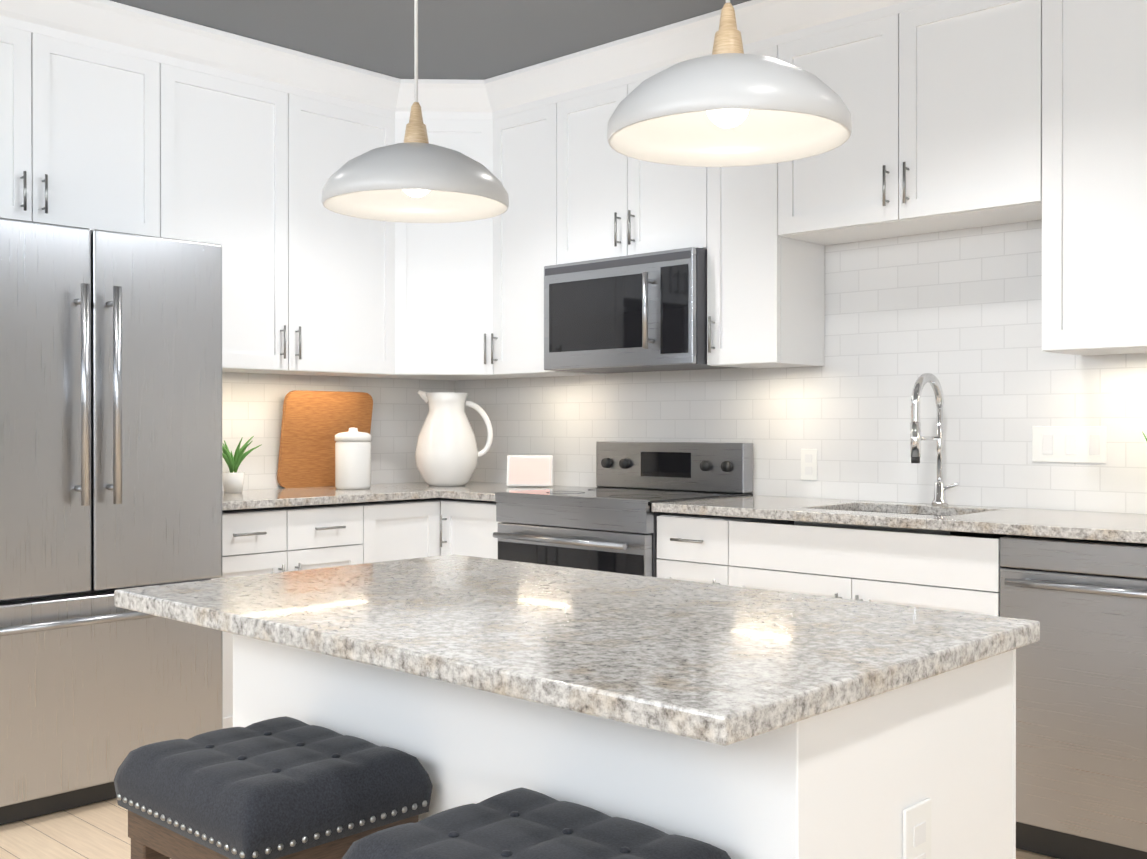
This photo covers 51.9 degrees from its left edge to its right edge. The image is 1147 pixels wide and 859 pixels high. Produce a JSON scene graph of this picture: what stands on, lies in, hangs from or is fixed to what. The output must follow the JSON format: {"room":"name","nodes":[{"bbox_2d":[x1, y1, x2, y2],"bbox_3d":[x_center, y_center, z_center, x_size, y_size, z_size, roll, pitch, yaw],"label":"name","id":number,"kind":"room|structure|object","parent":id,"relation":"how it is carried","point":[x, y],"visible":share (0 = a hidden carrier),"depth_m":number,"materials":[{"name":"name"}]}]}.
{"room":"kitchen","nodes":[
{"label":"kitchen","id":0,"kind":"room"},
{"bbox_2d":[110,0,749,79],"bbox_3d":[-0.429,-1.520,0.787,7.200,0.100,7.200,0,0,43],"label":"ceiling","id":1,"kind":"structure","parent":0,"point":[473,39],"depth_m":4.34,"materials":[{"name":"grey paint"}]},
{"bbox_2d":[322,0,508,222],"bbox_3d":[-0.258,-0.919,1.933,0.304,1.109,0.304,0,0,43],"label":"pendant light","id":2,"kind":"object","parent":1,"relation":"hanging from","point":[415,177],"visible":1,"depth_m":1.87,"materials":[{"name":"grey metal"}]},
{"bbox_2d":[607,0,851,166],"bbox_3d":[0.194,-0.917,1.480,0.304,1.109,0.304,0,0,43],"label":"pendant light","id":3,"kind":"object","parent":1,"relation":"hanging from","point":[728,102],"visible":1,"depth_m":1.46,"materials":[{"name":"grey metal"}]},
{"bbox_2d":[0,798,1057,858],"bbox_3d":[-0.429,1.240,0.797,7.200,0.100,7.200,0,0,43],"label":"floor","id":4,"kind":"structure","parent":0,"point":[97,830],"depth_m":3.42,"materials":[{"name":"brown wood"}]},
{"bbox_2d":[0,218,222,824],"bbox_3d":[-1.730,0.276,3.873,0.823,1.795,0.892,0,0,43],"label":"refrigerator","id":5,"kind":"object","parent":4,"relation":"on","point":[110,412],"visible":0.79,"depth_m":3.65,"materials":[{"name":"grey metal"}]},
{"bbox_2d":[114,716,432,858],"bbox_3d":[-0.433,0.820,1.695,0.362,0.727,0.301,0,0,43],"label":"stool","id":6,"kind":"object","parent":4,"relation":"on","point":[285,787],"visible":0.98,"depth_m":1.61,"materials":[{"name":"grey fabric"}]},
{"bbox_2d":[211,503,350,728],"bbox_3d":[-1.252,0.735,4.572,0.599,0.878,0.748,0,0,43],"label":"base cabinet","id":7,"kind":"object","parent":4,"relation":"on","point":[257,541],"depth_m":4.32,"materials":[{"name":"white wood"}]},
{"bbox_2d":[351,498,500,564],"bbox_3d":[-0.577,0.734,5.006,0.987,0.878,1.046,0,0,43],"label":"base cabinet","id":8,"kind":"object","parent":4,"relation":"on","point":[381,531],"depth_m":4.74,"materials":[{"name":"white wood"}]},
{"bbox_2d":[222,481,505,509],"bbox_3d":[-0.924,0.266,4.897,0.630,0.030,1.680,0,0,43],"label":"countertop","id":9,"kind":"structure","parent":8,"relation":"on","point":[278,497],"depth_m":4.62,"materials":[{"name":"stone"}]},
{"bbox_2d":[222,436,261,492],"bbox_3d":[-1.367,0.137,4.691,0.200,0.225,0.191,0,0,43],"label":"potted plant","id":10,"kind":"object","parent":9,"relation":"on","point":[233,480],"visible":0.96,"depth_m":4.66,"materials":[{"name":"green plant"}]},
{"bbox_2d":[277,390,372,487],"bbox_3d":[-1.076,0.043,5.131,0.086,0.418,0.450,0,0,43],"label":"cutting board","id":11,"kind":"object","parent":9,"relation":"on","point":[314,423],"visible":0.79,"depth_m":5.08,"materials":[{"name":"brown wood"}]},
{"bbox_2d":[335,427,371,488],"bbox_3d":[-0.929,0.120,4.973,0.154,0.258,0.154,0,0,43],"label":"canister","id":12,"kind":"object","parent":9,"relation":"on","point":[352,457],"visible":1,"depth_m":4.91,"materials":[{"name":"white ceramic"}]},
{"bbox_2d":[415,390,492,485],"bbox_3d":[-0.556,0.036,5.230,0.291,0.425,0.287,0,0,43],"label":"pitcher","id":13,"kind":"object","parent":9,"relation":"on","point":[447,453],"visible":1,"depth_m":5.14,"materials":[{"name":"white ceramic"}]},
{"bbox_2d":[506,455,552,485],"bbox_3d":[-0.190,0.180,5.135,0.200,0.135,0.082,0,0,1],"label":"smart display","id":14,"kind":"object","parent":9,"relation":"on","point":[529,470],"visible":1,"depth_m":5.11,"materials":[{"name":"white plastic"}]},
{"bbox_2d":[438,485,585,500],"bbox_3d":[-0.204,0.266,4.940,0.356,0.030,0.630,0,0,43],"label":"countertop","id":15,"kind":"structure","parent":8,"relation":"on","point":[468,492],"depth_m":4.84,"materials":[{"name":"stone"}]},
{"bbox_2d":[342,787,730,858],"bbox_3d":[-0.040,0.821,1.325,0.362,0.727,0.301,0,0,43],"label":"stool","id":16,"kind":"object","parent":4,"relation":"on","point":[521,823],"visible":1,"depth_m":1.33,"materials":[{"name":"grey fabric"}]},
{"bbox_2d":[493,441,752,576],"bbox_3d":[0.172,0.612,4.524,0.756,1.120,0.706,0,0,43],"label":"range oven","id":17,"kind":"object","parent":4,"relation":"on","point":[608,523],"visible":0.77,"depth_m":4.45,"materials":[{"name":"grey metal"}]},
{"bbox_2d":[233,634,1015,858],"bbox_3d":[0.021,0.745,1.899,1.182,0.877,0.598,0,0,43],"label":"kitchen island","id":18,"kind":"object","parent":4,"relation":"on","point":[853,780],"visible":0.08,"depth_m":1.53,"materials":[{"name":"white wood"}]},
{"bbox_2d":[114,554,1039,745],"bbox_3d":[-0.058,0.291,1.866,1.290,0.030,0.770,0,0,43],"label":"island countertop","id":19,"kind":"structure","parent":18,"relation":"on","point":[724,665],"depth_m":1.61,"materials":[{"name":"stone"}]},
{"bbox_2d":[902,798,931,858],"bbox_3d":[0.434,0.530,1.486,0.007,0.115,0.070,0,0,43],"label":"outlet","id":20,"kind":"object","parent":18,"relation":"attached to","point":[916,831],"visible":1,"depth_m":1.48,"materials":[{"name":"white plastic"}]},
{"bbox_2d":[657,513,842,586],"bbox_3d":[0.624,0.737,4.183,0.363,0.878,0.598,0,0,43],"label":"base cabinet","id":21,"kind":"object","parent":4,"relation":"on","point":[690,547],"depth_m":3.93,"materials":[{"name":"white wood"}]},
{"bbox_2d":[652,495,1146,543],"bbox_3d":[1.159,0.319,3.658,1.857,0.129,0.628,0,0,43],"label":"countertop","id":22,"kind":"structure","parent":21,"relation":"on","point":[973,521],"depth_m":3.58,"materials":[{"name":"stone"}]},
{"bbox_2d":[910,373,958,505],"bbox_3d":[1.185,0.033,3.866,0.098,0.439,0.213,0,0,43],"label":"faucet","id":23,"kind":"object","parent":22,"relation":"on","point":[940,487],"visible":1,"depth_m":3.90,"materials":[{"name":"silver metal"}]},
{"bbox_2d":[743,534,1002,615],"bbox_3d":[1.024,0.788,3.806,0.972,0.778,0.598,0,0,43],"label":"base cabinet","id":24,"kind":"object","parent":4,"relation":"on","point":[947,572],"depth_m":3.49,"materials":[{"name":"white wood"}]},
{"bbox_2d":[1000,535,1146,858],"bbox_3d":[1.576,0.737,3.236,0.604,0.881,0.656,0,0,43],"label":"dishwasher","id":25,"kind":"object","parent":4,"relation":"on","point":[1081,728],"visible":0.83,"depth_m":3.10,"materials":[{"name":"grey metal"}]},
{"bbox_3d":[2.005,-0.149,3.376,7.200,2.660,0.100,0,0,43],"label":"wall","id":26,"kind":"structure","parent":0,"visible":0},
{"bbox_2d":[0,0,143,234],"bbox_3d":[-1.928,-1.081,4.059,0.308,0.798,0.912,0,0,43],"label":"upper cabinet","id":27,"kind":"object","parent":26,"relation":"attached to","point":[72,71],"depth_m":4.05,"materials":[{"name":"white wood"}]},
{"bbox_2d":[144,12,403,378],"bbox_3d":[-1.240,-0.858,4.764,0.344,1.248,1.173,0,0,43],"label":"upper cabinet","id":28,"kind":"object","parent":26,"relation":"attached to","point":[242,150],"depth_m":4.63,"materials":[{"name":"white wood"}]},
{"bbox_2d":[388,76,495,380],"bbox_3d":[-0.563,-0.860,5.256,0.656,1.248,0.657,0,0,43],"label":"upper cabinet","id":29,"kind":"object","parent":26,"relation":"attached to","point":[444,274],"depth_m":5.08,"materials":[{"name":"white wood"}]},
{"bbox_2d":[484,56,606,378],"bbox_3d":[-0.109,-0.859,5.042,0.483,1.248,0.346,0,0,43],"label":"upper cabinet","id":30,"kind":"object","parent":26,"relation":"attached to","point":[532,101],"depth_m":4.93,"materials":[{"name":"white wood"}]},
{"bbox_2d":[568,16,707,262],"bbox_3d":[0.313,-1.073,4.668,0.760,0.818,0.309,0,0,43],"label":"upper cabinet","id":31,"kind":"object","parent":26,"relation":"attached to","point":[619,204],"depth_m":4.56,"materials":[{"name":"white wood"}]},
{"bbox_2d":[544,247,736,372],"bbox_3d":[0.268,-0.449,4.621,0.756,0.420,0.444,0,0,43],"label":"microwave","id":32,"kind":"object","parent":31,"relation":"attached to","point":[644,312],"visible":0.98,"depth_m":4.46,"materials":[{"name":"grey metal"}]},
{"bbox_2d":[707,0,833,368],"bbox_3d":[0.702,-0.857,4.303,0.423,1.248,0.309,0,0,43],"label":"upper cabinet","id":33,"kind":"object","parent":26,"relation":"attached to","point":[766,285],"depth_m":4.18,"materials":[{"name":"white wood"}]},
{"bbox_2d":[455,220,1146,513],"bbox_3d":[1.094,-0.277,4.159,4.600,1.190,0.008,0,0,43],"label":"backsplash","id":34,"kind":"structure","parent":26,"relation":"attached to","point":[957,314],"depth_m":4.11,"materials":[{"name":"tile"}]},
{"bbox_2d":[801,449,816,479],"bbox_3d":[0.871,0.130,4.361,0.070,0.115,0.006,0,0,43],"label":"electrical outlet","id":35,"kind":"object","parent":34,"relation":"attached to","point":[808,464],"visible":1,"depth_m":4.36,"materials":[{"name":"white plastic"}]},
{"bbox_2d":[1032,426,1105,462],"bbox_3d":[1.559,0.047,3.712,0.226,0.114,0.007,0,0,43],"label":"outlet","id":36,"kind":"object","parent":34,"relation":"attached to","point":[1074,444],"visible":1,"depth_m":3.71,"materials":[{"name":"white plastic"}]},
{"bbox_2d":[792,0,1043,243],"bbox_3d":[1.146,-1.075,3.884,0.912,0.808,0.309,0,0,43],"label":"upper cabinet","id":37,"kind":"object","parent":26,"relation":"attached to","point":[944,99],"depth_m":3.73,"materials":[{"name":"white wood"}]},
{"bbox_2d":[1016,0,1146,355],"bbox_3d":[1.735,-0.853,3.330,0.822,1.248,0.309,0,0,43],"label":"upper cabinet","id":38,"kind":"object","parent":26,"relation":"attached to","point":[1093,213],"depth_m":3.37,"materials":[{"name":"white wood"}]},
{"bbox_3d":[-3.013,-0.149,3.226,0.100,2.660,7.000,0,0,43],"label":"wall","id":39,"kind":"structure","parent":0,"visible":0},
{"bbox_2d":[222,372,454,490],"bbox_3d":[-1.160,-0.281,5.114,0.008,1.190,1.692,0,0,43],"label":"backsplash","id":40,"kind":"structure","parent":39,"relation":"attached to","point":[252,404],"depth_m":5.14,"materials":[{"name":"tile"}]}
]}

